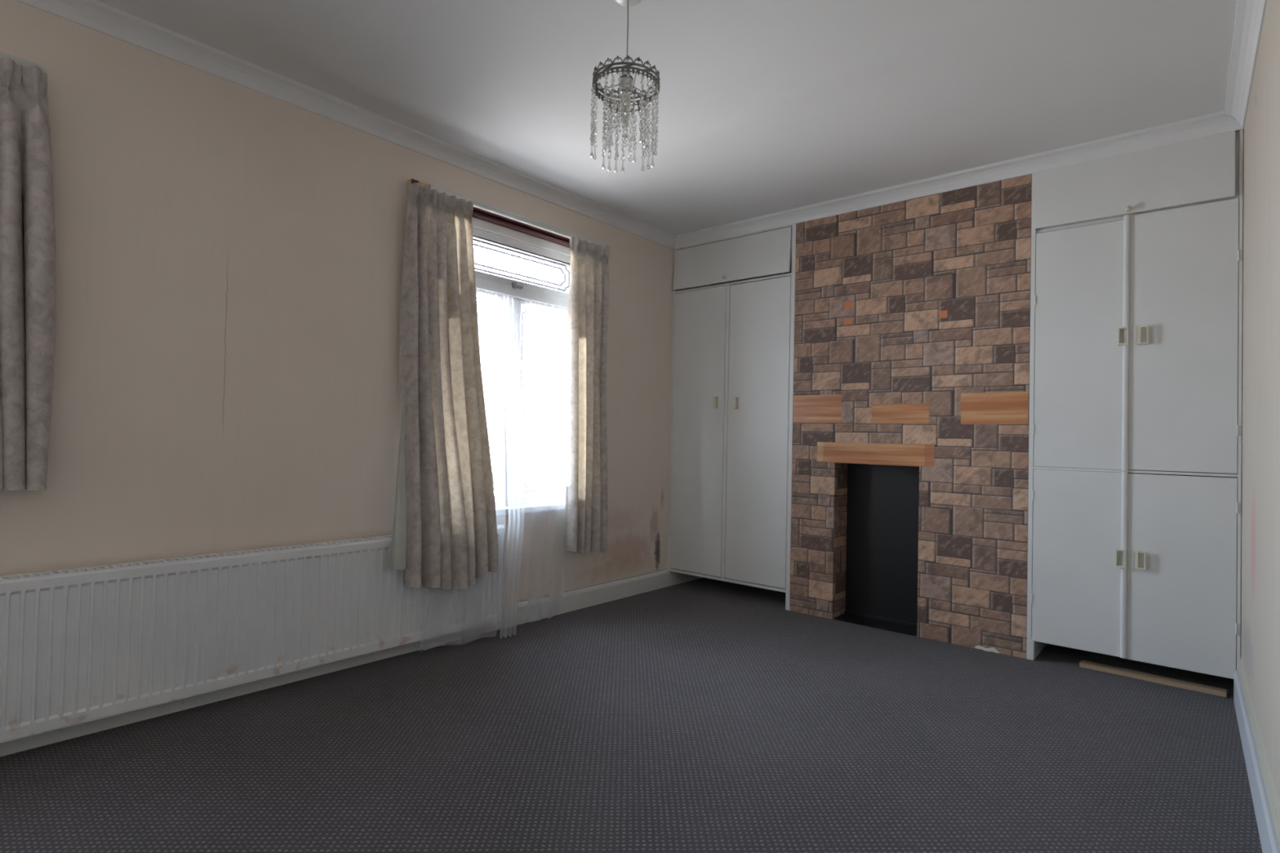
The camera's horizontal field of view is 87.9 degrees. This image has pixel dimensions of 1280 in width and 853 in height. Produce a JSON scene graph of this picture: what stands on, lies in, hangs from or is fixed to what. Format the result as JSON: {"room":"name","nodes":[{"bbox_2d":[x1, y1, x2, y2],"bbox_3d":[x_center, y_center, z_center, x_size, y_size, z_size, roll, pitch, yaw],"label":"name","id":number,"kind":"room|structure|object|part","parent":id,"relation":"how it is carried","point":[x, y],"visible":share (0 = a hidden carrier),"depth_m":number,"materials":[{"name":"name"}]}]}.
{"room":"empty bedroom","nodes":[
{"label":"empty bedroom","id":0,"kind":"room"},
{"bbox_2d":[0,0,710,604],"bbox_3d":[-1.425,-0.169,2.976,0.280,2.452,5.850,0,-1,40],"label":"wall","id":1,"kind":"structure","parent":0,"point":[229,255],"depth_m":2.60,"materials":[{"name":"paint"}]},
{"bbox_2d":[0,51,42,71],"bbox_3d":[-2.478,-1.171,1.502,0.016,0.032,1.688,0,-1,40],"label":"rail","id":2,"kind":"object","parent":1,"relation":"attached to","point":[18,60],"visible":0.43,"depth_m":2.10,"materials":[{"name":"white plastic"}]},
{"bbox_2d":[0,57,56,490],"bbox_3d":[-2.053,-0.467,1.904,0.117,1.318,0.593,0,-1,40],"label":"curtain","id":3,"kind":"object","parent":2,"relation":"hanging from","point":[28,248],"visible":1,"depth_m":2.06,"materials":[{"name":"fabric"}]},
{"bbox_2d":[0,524,505,743],"bbox_3d":[-1.676,0.721,2.380,0.118,0.491,2.873,0,-1,40],"label":"radiator","id":4,"kind":"object","parent":1,"relation":"attached to","point":[82,645],"visible":0.77,"depth_m":2.39,"materials":[{"name":"metal"}]},
{"bbox_3d":[-1.690,0.721,2.391,0.014,0.475,2.865,0,-1,40],"label":"panel","id":5,"kind":"part","parent":4,"relation":"part of","materials":[{"name":"metal"}]},
{"bbox_2d":[0,525,504,582],"bbox_3d":[-1.661,0.480,2.376,0.080,0.008,2.865,0,-1,40],"label":"grille","id":6,"kind":"object","parent":4,"relation":"attached to","point":[104,571],"depth_m":2.39,"materials":[{"name":"metal"}]},
{"bbox_3d":[-0.735,0.741,3.462,0.084,0.453,0.004,0,-1,40],"label":"panel","id":7,"kind":"part","parent":4,"relation":"part of","materials":[{"name":"metal"}]},
{"bbox_2d":[16,0,675,248],"bbox_3d":[-1.415,-1.364,2.714,0.063,0.072,5.200,0,-1,40],"label":"trim","id":8,"kind":"structure","parent":1,"relation":"attached to","point":[95,15],"depth_m":2.76,"materials":[{"name":"white paint"}]},
{"bbox_2d":[0,569,703,756],"bbox_3d":[-1.345,0.999,2.847,0.020,0.116,5.620,0,-1,40],"label":"baseboard","id":9,"kind":"structure","parent":1,"relation":"attached to","point":[532,610],"depth_m":3.09,"materials":[{"name":"white paint"}]},
{"bbox_2d":[407,178,609,515],"bbox_3d":[-0.717,-0.338,3.676,0.210,1.627,1.365,0,-1,40],"label":"window","id":10,"kind":"structure","parent":1,"relation":"in","point":[491,228],"depth_m":3.73,"materials":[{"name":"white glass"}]},
{"bbox_2d":[386,182,498,589],"bbox_3d":[-0.926,-0.178,3.134,0.238,1.879,0.556,0,-1,40],"label":"curtain","id":11,"kind":"object","parent":10,"relation":"hanging from","point":[444,535],"visible":1,"depth_m":3.12,"materials":[{"name":"fabric"}]},
{"bbox_3d":[-0.902,-0.163,3.535,0.004,1.082,0.420,0,-1,40],"label":"pane","id":12,"kind":"part","parent":10,"relation":"part of","materials":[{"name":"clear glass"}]},
{"bbox_3d":[-0.734,-0.096,3.686,0.024,0.140,0.020,0,-1,40],"label":"handle","id":13,"kind":"part","parent":10,"relation":"part of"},
{"bbox_3d":[-0.639,-1.129,3.638,0.050,0.032,1.365,0,-1,40],"label":"curtain rail","id":14,"kind":"part","parent":10,"relation":"part of","materials":[{"name":"brown wood"}]},
{"bbox_2d":[497,294,524,637],"bbox_3d":[-0.692,0.178,3.517,0.136,1.792,0.307,2,-1,-23],"label":"curtain","id":15,"kind":"object","parent":10,"relation":"hanging from","point":[504,295],"visible":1,"depth_m":3.51,"materials":[{"name":"white fabric"}]},
{"bbox_3d":[-0.686,-0.094,3.742,0.024,0.140,0.020,0,-1,40],"label":"handle","id":16,"kind":"part","parent":10,"relation":"part of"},
{"bbox_3d":[-0.735,-0.919,3.735,0.061,0.263,0.960,0,-1,40],"label":"sash","id":17,"kind":"part","parent":10,"relation":"part of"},
{"bbox_3d":[-0.698,0.459,3.655,0.105,0.034,1.100,0,-1,40],"label":"sill","id":18,"kind":"part","parent":10,"relation":"part of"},
{"bbox_2d":[512,297,568,311],"bbox_3d":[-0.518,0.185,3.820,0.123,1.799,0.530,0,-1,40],"label":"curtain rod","id":19,"kind":"object","parent":10,"relation":"hanging from","point":[513,298],"visible":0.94,"depth_m":3.84,"materials":[{"name":"white plastic"}]},
{"bbox_3d":[-0.577,-0.150,3.918,0.004,1.082,0.376,0,-1,40],"label":"pane","id":20,"kind":"part","parent":10,"relation":"part of","materials":[{"name":"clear glass"}]},
{"bbox_3d":[-0.731,-0.915,3.731,0.004,0.182,0.950,0,-1,40],"label":"pane","id":21,"kind":"part","parent":10,"relation":"part of","materials":[{"name":"clear glass"}]},
{"bbox_2d":[564,236,610,553],"bbox_3d":[-0.298,-0.172,3.947,0.117,1.852,0.323,0,-1,40],"label":"curtain","id":22,"kind":"object","parent":10,"relation":"hanging from","point":[586,488],"visible":1,"depth_m":3.90,"materials":[{"name":"fabric"}]},
{"bbox_2d":[503,568,667,605],"bbox_3d":[-1.488,0.934,2.694,0.001,0.002,5.198,0,-1,40],"label":"trim","id":23,"kind":"structure","parent":1,"relation":"attached to","point":[666,569],"depth_m":4.01,"materials":[{"name":"beige wood"}]},
{"bbox_2d":[0,577,1262,852],"bbox_3d":[-0.157,1.115,1.853,3.680,0.100,5.850,0,-1,40],"label":"floor","id":24,"kind":"structure","parent":0,"point":[702,715],"depth_m":2.18,"materials":[{"name":"carpet"}]},
{"bbox_2d":[667,223,795,610],"bbox_3d":[0.698,-0.061,4.526,0.946,2.379,0.474,0,-1,40],"label":"tall cabinet","id":25,"kind":"object","parent":24,"relation":"on","point":[733,348],"visible":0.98,"depth_m":4.35,"materials":[{"name":"white paint"}]},
{"bbox_3d":[0.397,0.028,4.545,0.425,1.934,0.018,0,-1,40],"label":"door","id":26,"kind":"part","parent":25,"relation":"part of","materials":[{"name":"white paint"}]},
{"bbox_3d":[0.502,-0.160,4.433,0.026,0.075,0.026,0,-1,40],"label":"handle","id":27,"kind":"part","parent":25,"relation":"part of","materials":[{"name":"beige plastic"}]},
{"bbox_3d":[0.589,-1.102,4.407,0.902,0.285,0.040,0,-1,40],"label":"flap door","id":28,"kind":"part","parent":25,"relation":"part of","materials":[{"name":"white paint"}]},
{"bbox_3d":[0.622,-0.153,4.331,0.026,0.075,0.026,0,-1,40],"label":"handle","id":29,"kind":"part","parent":25,"relation":"part of","materials":[{"name":"beige plastic"}]},
{"bbox_3d":[0.750,0.031,4.244,0.440,1.931,0.018,0,-1,40],"label":"door","id":30,"kind":"part","parent":25,"relation":"part of","materials":[{"name":"white paint"}]},
{"bbox_2d":[833,613,916,635],"bbox_3d":[1.359,1.128,3.787,0.476,0.004,0.172,0,-1,40],"label":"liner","id":31,"kind":"object","parent":24,"relation":"on","point":[884,625],"visible":0.85,"depth_m":3.78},
{"bbox_2d":[1026,128,1243,679],"bbox_3d":[2.324,-0.053,3.149,0.772,2.384,0.464,0,-1,40],"label":"tall cabinet","id":32,"kind":"object","parent":24,"relation":"on","point":[1152,237],"visible":0.94,"depth_m":2.97,"materials":[{"name":"white paint"}]},
{"bbox_3d":[2.046,0.624,3.121,0.348,0.832,0.018,0,-1,40],"label":"door","id":33,"kind":"part","parent":32,"relation":"part of","materials":[{"name":"white paint"}]},
{"bbox_3d":[2.067,-0.374,3.138,0.348,1.140,0.018,0,-1,40],"label":"door","id":34,"kind":"part","parent":32,"relation":"part of","materials":[{"name":"white paint"}]},
{"bbox_3d":[2.166,0.594,2.992,0.038,0.080,0.026,0,-1,40],"label":"handle","id":35,"kind":"part","parent":32,"relation":"part of","materials":[{"name":"beige plastic"}]},
{"bbox_3d":[2.189,-0.409,3.008,0.038,0.080,0.026,0,-1,40],"label":"handle","id":36,"kind":"part","parent":32,"relation":"part of","materials":[{"name":"beige plastic"}]},
{"bbox_3d":[2.190,0.040,2.999,0.024,2.000,0.014,0,-1,40],"label":"moulding","id":37,"kind":"part","parent":32,"relation":"part of","materials":[{"name":"white paint"}]},
{"bbox_3d":[2.204,-0.982,2.999,0.027,0.027,0.030,0,-1,40],"label":"knob","id":38,"kind":"part","parent":32,"relation":"part of","materials":[{"name":"beige plastic"}]},
{"bbox_3d":[2.221,-1.106,3.025,0.730,0.280,0.030,0,-1,40],"label":"flap door","id":39,"kind":"part","parent":32,"relation":"part of","materials":[{"name":"white paint"}]},
{"bbox_3d":[2.220,0.592,2.946,0.038,0.080,0.026,0,-1,40],"label":"handle","id":40,"kind":"part","parent":32,"relation":"part of","materials":[{"name":"beige plastic"}]},
{"bbox_3d":[2.244,-0.407,2.961,0.038,0.080,0.026,0,-1,40],"label":"handle","id":41,"kind":"part","parent":32,"relation":"part of","materials":[{"name":"beige plastic"}]},
{"bbox_3d":[2.336,0.629,2.875,0.366,0.832,0.018,0,-1,40],"label":"door","id":42,"kind":"part","parent":32,"relation":"part of","materials":[{"name":"white paint"}]},
{"bbox_3d":[2.358,-0.380,2.892,0.366,1.152,0.018,0,-1,40],"label":"door","id":43,"kind":"part","parent":32,"relation":"part of","materials":[{"name":"white paint"}]},
{"bbox_2d":[1079,660,1226,697],"bbox_3d":[2.281,1.125,2.974,0.520,0.022,0.055,0,-1,43],"label":"batten","id":44,"kind":"object","parent":24,"relation":"on","point":[1197,687],"visible":1,"depth_m":2.95,"materials":[{"name":"wood"}]},
{"bbox_2d":[97,0,1237,235],"bbox_3d":[-0.103,-1.436,1.896,3.680,0.100,5.850,0,-1,40],"label":"ceiling","id":45,"kind":"structure","parent":0,"point":[766,107],"depth_m":2.58,"materials":[{"name":"paint"}]},
{"bbox_2d":[590,0,660,173],"bbox_3d":[-0.044,-1.116,2.126,0.222,0.529,0.221,0,-1,40],"label":"pendant light","id":46,"kind":"object","parent":45,"relation":"hanging from","point":[625,79],"visible":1,"depth_m":2.08,"materials":[{"name":"clear glass"}]},
{"bbox_3d":[-0.046,-1.020,2.124,0.032,0.104,0.032,0,-1,40],"label":"bulb","id":47,"kind":"part","parent":46,"relation":"part of","materials":[{"name":"glass"}]},
{"bbox_3d":[-0.044,-1.101,2.126,0.217,0.057,0.217,0,-1,40],"label":"crown","id":48,"kind":"part","parent":46,"relation":"part of","materials":[{"name":"metal"}]},
{"bbox_3d":[-0.040,-1.257,2.128,0.006,0.228,0.004,0,-1,40],"label":"cord","id":49,"kind":"part","parent":46,"relation":"part of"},
{"bbox_2d":[674,223,794,249],"bbox_3d":[0.750,-1.283,4.579,0.946,0.078,0.450,0,-1,40],"label":"wall","id":50,"kind":"structure","parent":0,"point":[789,225],"depth_m":4.39,"materials":[{"name":"white paint"}]},
{"bbox_2d":[789,173,1031,658],"bbox_3d":[1.570,-0.091,3.840,1.270,2.452,0.451,0,-1,40],"label":"wall","id":51,"kind":"structure","parent":0,"point":[965,252],"depth_m":3.54,"materials":[{"name":"stone"}]},
{"bbox_2d":[792,394,841,422],"bbox_3d":[1.058,-0.106,3.978,0.308,0.169,0.001,0,-1,40],"label":"wood effect patch","id":52,"kind":"object","parent":51,"relation":"attached to","point":[824,408],"visible":1,"depth_m":3.97,"materials":[{"name":"wood"}]},
{"bbox_2d":[844,317,852,324],"bbox_3d":[1.210,-0.612,3.866,0.047,0.036,0.001,0,-1,40],"label":"orange patch","id":53,"kind":"object","parent":51,"relation":"attached to","point":[846,321],"visible":1,"depth_m":3.87,"materials":[{"name":"plastic"}]},
{"bbox_2d":[844,300,853,309],"bbox_3d":[1.214,-0.707,3.867,0.049,0.045,0.001,0,-1,40],"label":"orange patch","id":54,"kind":"object","parent":51,"relation":"attached to","point":[847,304],"visible":1,"depth_m":3.87,"materials":[{"name":"plastic"}]},
{"bbox_2d":[817,441,933,466],"bbox_3d":[1.312,0.154,3.753,0.667,0.121,0.001,0,-1,40],"label":"strip","id":55,"kind":"object","parent":51,"relation":"attached to","point":[903,455],"visible":1,"depth_m":3.73,"materials":[{"name":"brown wood"}]},
{"bbox_3d":[1.073,0.150,3.956,0.040,0.117,0.001,0,-1,40],"label":"panel","id":56,"kind":"part","parent":55,"relation":"part of","materials":[{"name":"brown wood"}]},
{"bbox_3d":[1.191,0.152,3.856,0.266,0.118,0.001,0,-1,40],"label":"panel","id":57,"kind":"part","parent":55,"relation":"part of","materials":[{"name":"brown wood"}]},
{"bbox_3d":[1.412,0.155,3.668,0.313,0.119,0.001,0,-1,40],"label":"panel","id":58,"kind":"part","parent":55,"relation":"part of","materials":[{"name":"brown wood"}]},
{"bbox_3d":[1.549,0.155,3.551,0.045,0.116,0.001,0,-1,40],"label":"panel","id":59,"kind":"part","parent":55,"relation":"part of","materials":[{"name":"brown wood"}]},
{"bbox_2d":[844,462,919,627],"bbox_3d":[1.436,0.676,3.874,0.480,0.915,0.032,0,-1,40],"label":"fireplace","id":60,"kind":"object","parent":51,"relation":"attached to","point":[882,558],"visible":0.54,"depth_m":3.88,"materials":[{"name":"black metal"}]},
{"bbox_2d":[871,403,928,423],"bbox_3d":[1.431,-0.071,3.660,0.311,0.112,0.001,0,-1,40],"label":"wood effect patch","id":61,"kind":"object","parent":51,"relation":"attached to","point":[900,413],"visible":1,"depth_m":3.65,"materials":[{"name":"wood"}]},
{"bbox_2d":[938,310,947,318],"bbox_3d":[1.610,-0.596,3.526,0.041,0.040,0.001,0,-1,40],"label":"orange patch","id":62,"kind":"object","parent":51,"relation":"attached to","point":[942,314],"visible":1,"depth_m":3.52,"materials":[{"name":"brick"}]},
{"bbox_2d":[674,111,1241,248],"bbox_3d":[1.364,-1.288,3.721,2.993,0.072,0.063,0,-1,40],"label":"trim","id":63,"kind":"structure","parent":51,"relation":"attached to","point":[1219,122],"depth_m":3.38,"materials":[{"name":"white paint"}]},
{"bbox_2d":[974,645,999,653],"bbox_3d":[1.749,1.118,3.338,0.130,0.021,0.017,0,-1,40],"label":"plaster","id":64,"kind":"object","parent":51,"relation":"attached to","point":[991,649],"visible":1,"depth_m":3.34,"materials":[{"name":"white paint"}]},
{"bbox_2d":[960,391,1028,424],"bbox_3d":[1.788,-0.092,3.357,0.307,0.162,0.001,0,-1,40],"label":"wood effect patch","id":65,"kind":"object","parent":51,"relation":"attached to","point":[1001,407],"visible":1,"depth_m":3.35,"materials":[{"name":"wood"}]},
{"bbox_2d":[710,248,1235,605],"bbox_3d":[1.724,-0.084,4.071,3.100,2.452,0.100,0,-1,40],"label":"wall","id":66,"kind":"structure","parent":0,"point":[791,249],"depth_m":3.35,"materials":[{"name":"white paint"}]},
{"bbox_2d":[1235,0,1279,804],"bbox_3d":[1.021,-0.153,0.863,0.120,2.452,5.803,0,-1,39],"label":"wall","id":67,"kind":"structure","parent":0,"point":[1260,654],"depth_m":2.01,"materials":[{"name":"paint"}]},
{"bbox_2d":[1224,0,1266,128],"bbox_3d":[0.850,-1.349,0.787,0.063,0.072,5.201,0,-1,39],"label":"trim","id":68,"kind":"structure","parent":67,"relation":"attached to","point":[1250,14],"depth_m":2.32,"materials":[{"name":"white paint"}]},
{"bbox_2d":[1233,657,1279,852],"bbox_3d":[0.815,1.002,0.733,0.022,0.130,5.199,0,-1,39],"label":"baseboard","id":69,"kind":"structure","parent":67,"relation":"attached to","point":[1266,828],"depth_m":1.93,"materials":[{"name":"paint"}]}
]}

